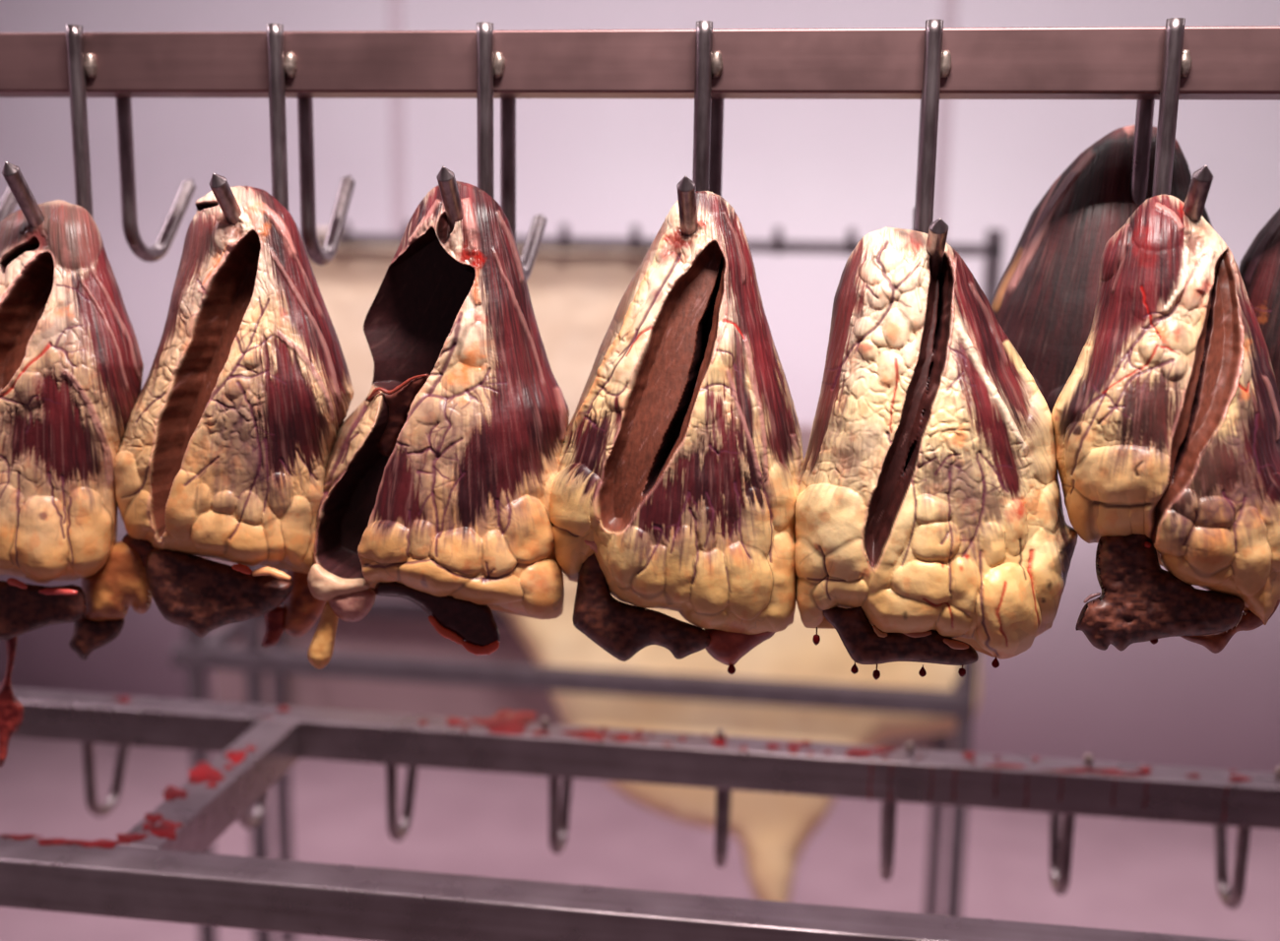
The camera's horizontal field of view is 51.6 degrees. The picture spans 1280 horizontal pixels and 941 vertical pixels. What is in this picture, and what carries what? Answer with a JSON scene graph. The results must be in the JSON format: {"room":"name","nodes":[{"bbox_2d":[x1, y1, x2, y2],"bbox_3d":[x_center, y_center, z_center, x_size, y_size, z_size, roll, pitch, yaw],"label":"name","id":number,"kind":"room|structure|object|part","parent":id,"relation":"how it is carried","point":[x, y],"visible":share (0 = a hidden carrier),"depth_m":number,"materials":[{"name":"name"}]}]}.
{"room":"slaughterhouse","nodes":[
{"label":"slaughterhouse","id":0,"kind":"room"},
{"bbox_2d":[0,0,1279,772],"bbox_3d":[0.696,-0.527,4.165,6.600,3.100,0.100,2,10,8],"label":"wall","id":1,"kind":"structure","parent":0,"point":[810,169],"depth_m":4.17,"materials":[{"name":"paint"}]},
{"bbox_2d":[388,0,405,234],"bbox_3d":[-0.783,-0.578,4.318,0.044,3.100,0.006,2,10,8],"label":"trim","id":2,"kind":"structure","parent":1,"relation":"attached to","point":[395,6],"depth_m":4.24,"materials":[{"name":"white paint"}]},
{"bbox_2d":[932,0,958,222],"bbox_3d":[0.906,-0.510,4.086,0.044,3.100,0.006,2,10,8],"label":"trim","id":3,"kind":"structure","parent":1,"relation":"attached to","point":[949,7],"depth_m":4.00,"materials":[{"name":"paint"}]},
{"bbox_2d":[0,737,1279,940],"bbox_3d":[0.282,1.519,1.764,6.600,0.100,5.400,2,10,8],"label":"floor","id":4,"kind":"structure","parent":0,"point":[1126,874],"depth_m":3.85,"materials":[{"name":"plastic"}]},
{"bbox_2d":[171,220,1003,940],"bbox_3d":[-0.193,0.370,2.840,1.771,1.769,0.493,2,10,8],"label":"rack","id":5,"kind":"object","parent":4,"relation":"on","point":[392,660],"visible":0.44,"depth_m":2.69,"materials":[{"name":"metal"}]},
{"bbox_3d":[-0.922,0.761,2.795,0.028,0.992,0.030,2,10,8],"label":"post","id":6,"kind":"part","parent":5,"relation":"part of","materials":[{"name":"grey metal"}]},
{"bbox_3d":[-0.791,0.399,2.713,0.030,1.739,0.028,2,10,8],"label":"post","id":7,"kind":"part","parent":5,"relation":"part of","materials":[{"name":"grey metal"}]},
{"bbox_3d":[-0.868,0.689,3.205,0.028,0.992,0.030,2,10,8],"label":"post","id":8,"kind":"part","parent":5,"relation":"part of","materials":[{"name":"grey metal"}]},
{"bbox_3d":[-0.091,0.341,3.033,1.585,0.040,0.032,2,10,8],"label":"rail","id":9,"kind":"part","parent":5,"relation":"part of","materials":[{"name":"grey metal"}]},
{"bbox_2d":[307,229,647,425],"bbox_3d":[-0.259,-0.138,2.583,0.898,0.644,0.038,2,10,8],"label":"stretched hide","id":10,"kind":"object","parent":5,"relation":"hanging from","point":[576,294],"visible":0.12,"depth_m":2.53,"materials":[{"name":"beige leather"}]},
{"bbox_3d":[-0.163,0.413,2.625,1.608,0.042,0.036,2,10,8],"label":"rail","id":11,"kind":"part","parent":5,"relation":"part of","materials":[{"name":"grey metal"}]},
{"bbox_3d":[-0.158,0.244,3.058,1.771,0.740,0.015,2,10,8],"label":"panel","id":12,"kind":"part","parent":5,"relation":"part of","materials":[{"name":"grey metal"}]},
{"bbox_3d":[-0.068,-0.422,2.464,1.443,0.022,0.030,2,10,8],"label":"rail","id":13,"kind":"part","parent":5,"relation":"part of","materials":[{"name":"grey metal"}]},
{"bbox_2d":[502,571,980,902],"bbox_3d":[0.178,0.250,2.648,1.006,1.385,0.036,2,10,8],"label":"stretched hide","id":14,"kind":"object","parent":5,"relation":"on","point":[772,831],"visible":0.35,"depth_m":2.69,"materials":[{"name":"beige leather"}]},
{"bbox_3d":[0.673,0.762,2.995,0.028,0.972,0.030,2,10,8],"label":"post","id":15,"kind":"part","parent":5,"relation":"part of","materials":[{"name":"grey metal"}]},
{"bbox_3d":[0.619,0.441,2.516,0.028,1.769,0.030,2,10,8],"label":"post","id":16,"kind":"part","parent":5,"relation":"part of","materials":[{"name":"grey metal"}]},
{"bbox_2d":[0,17,1279,940],"bbox_3d":[0.134,0.617,1.159,2.540,1.884,0.504,2,10,8],"label":"hook rack","id":17,"kind":"object","parent":4,"relation":"on","point":[160,869],"visible":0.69,"depth_m":0.97,"materials":[{"name":"metal"}]},
{"bbox_2d":[0,199,152,768],"bbox_3d":[-0.432,0.018,0.916,0.199,0.405,0.093,2,10,8],"label":"heart","id":18,"kind":"object","parent":17,"relation":"hanging from","point":[72,365],"visible":0.96,"depth_m":0.87,"materials":[{"name":"beige food"}]},
{"bbox_2d":[114,186,354,647],"bbox_3d":[-0.278,-0.029,0.883,0.182,0.314,0.092,2,10,8],"label":"heart","id":19,"kind":"object","parent":17,"relation":"hanging from","point":[247,393],"visible":0.99,"depth_m":0.85,"materials":[{"name":"beige food"}]},
{"bbox_2d":[307,181,569,669],"bbox_3d":[-0.137,-0.023,0.860,0.184,0.323,0.108,2,10,8],"label":"heart","id":20,"kind":"object","parent":17,"relation":"hanging from","point":[437,486],"visible":0.94,"depth_m":0.83,"materials":[{"name":"beige food"}]},
{"bbox_3d":[0.118,0.341,0.959,2.500,0.040,0.040,2,10,8],"label":"rail","id":21,"kind":"part","parent":17,"relation":"part of","materials":[{"name":"metal"}]},
{"bbox_3d":[0.129,-0.264,0.862,2.500,0.040,0.040,2,10,8],"label":"rail","id":22,"kind":"part","parent":17,"relation":"part of","materials":[{"name":"metal"}]},
{"bbox_3d":[0.164,0.286,1.273,2.500,0.040,0.040,2,10,8],"label":"rail","id":23,"kind":"part","parent":17,"relation":"part of","materials":[{"name":"metal"}]},
{"bbox_2d":[549,191,803,674],"bbox_3d":[0.019,-0.021,0.838,0.168,0.306,0.107,3,10,13],"label":"heart","id":24,"kind":"object","parent":17,"relation":"hanging from","point":[675,485],"visible":0.95,"depth_m":0.81,"materials":[{"name":"beige food"}]},
{"bbox_2d":[794,226,1078,680],"bbox_3d":[0.184,-0.008,0.809,0.179,0.277,0.124,2,10,8],"label":"heart","id":25,"kind":"object","parent":17,"relation":"hanging from","point":[930,527],"visible":0.98,"depth_m":0.78,"materials":[{"name":"beige food"}]},
{"bbox_2d":[990,125,1212,413],"bbox_3d":[0.330,-0.114,0.912,0.184,0.245,0.130,2,10,8],"label":"heart","id":26,"kind":"object","parent":17,"relation":"hanging from","point":[1044,301],"visible":0.33,"depth_m":0.88,"materials":[{"name":"red food"}]},
{"bbox_2d":[1051,194,1279,653],"bbox_3d":[0.320,-0.023,0.780,0.152,0.273,0.102,2,10,8],"label":"heart","id":27,"kind":"object","parent":17,"relation":"hanging from","point":[1166,420],"visible":1,"depth_m":0.75,"materials":[{"name":"food"}]},
{"bbox_2d":[1238,208,1279,394],"bbox_3d":[0.485,-0.083,0.901,0.161,0.222,0.110,2,10,8],"label":"heart","id":28,"kind":"object","parent":17,"relation":"hanging from","point":[1259,267],"visible":0.34,"depth_m":0.88,"materials":[{"name":"red food"}]}
]}

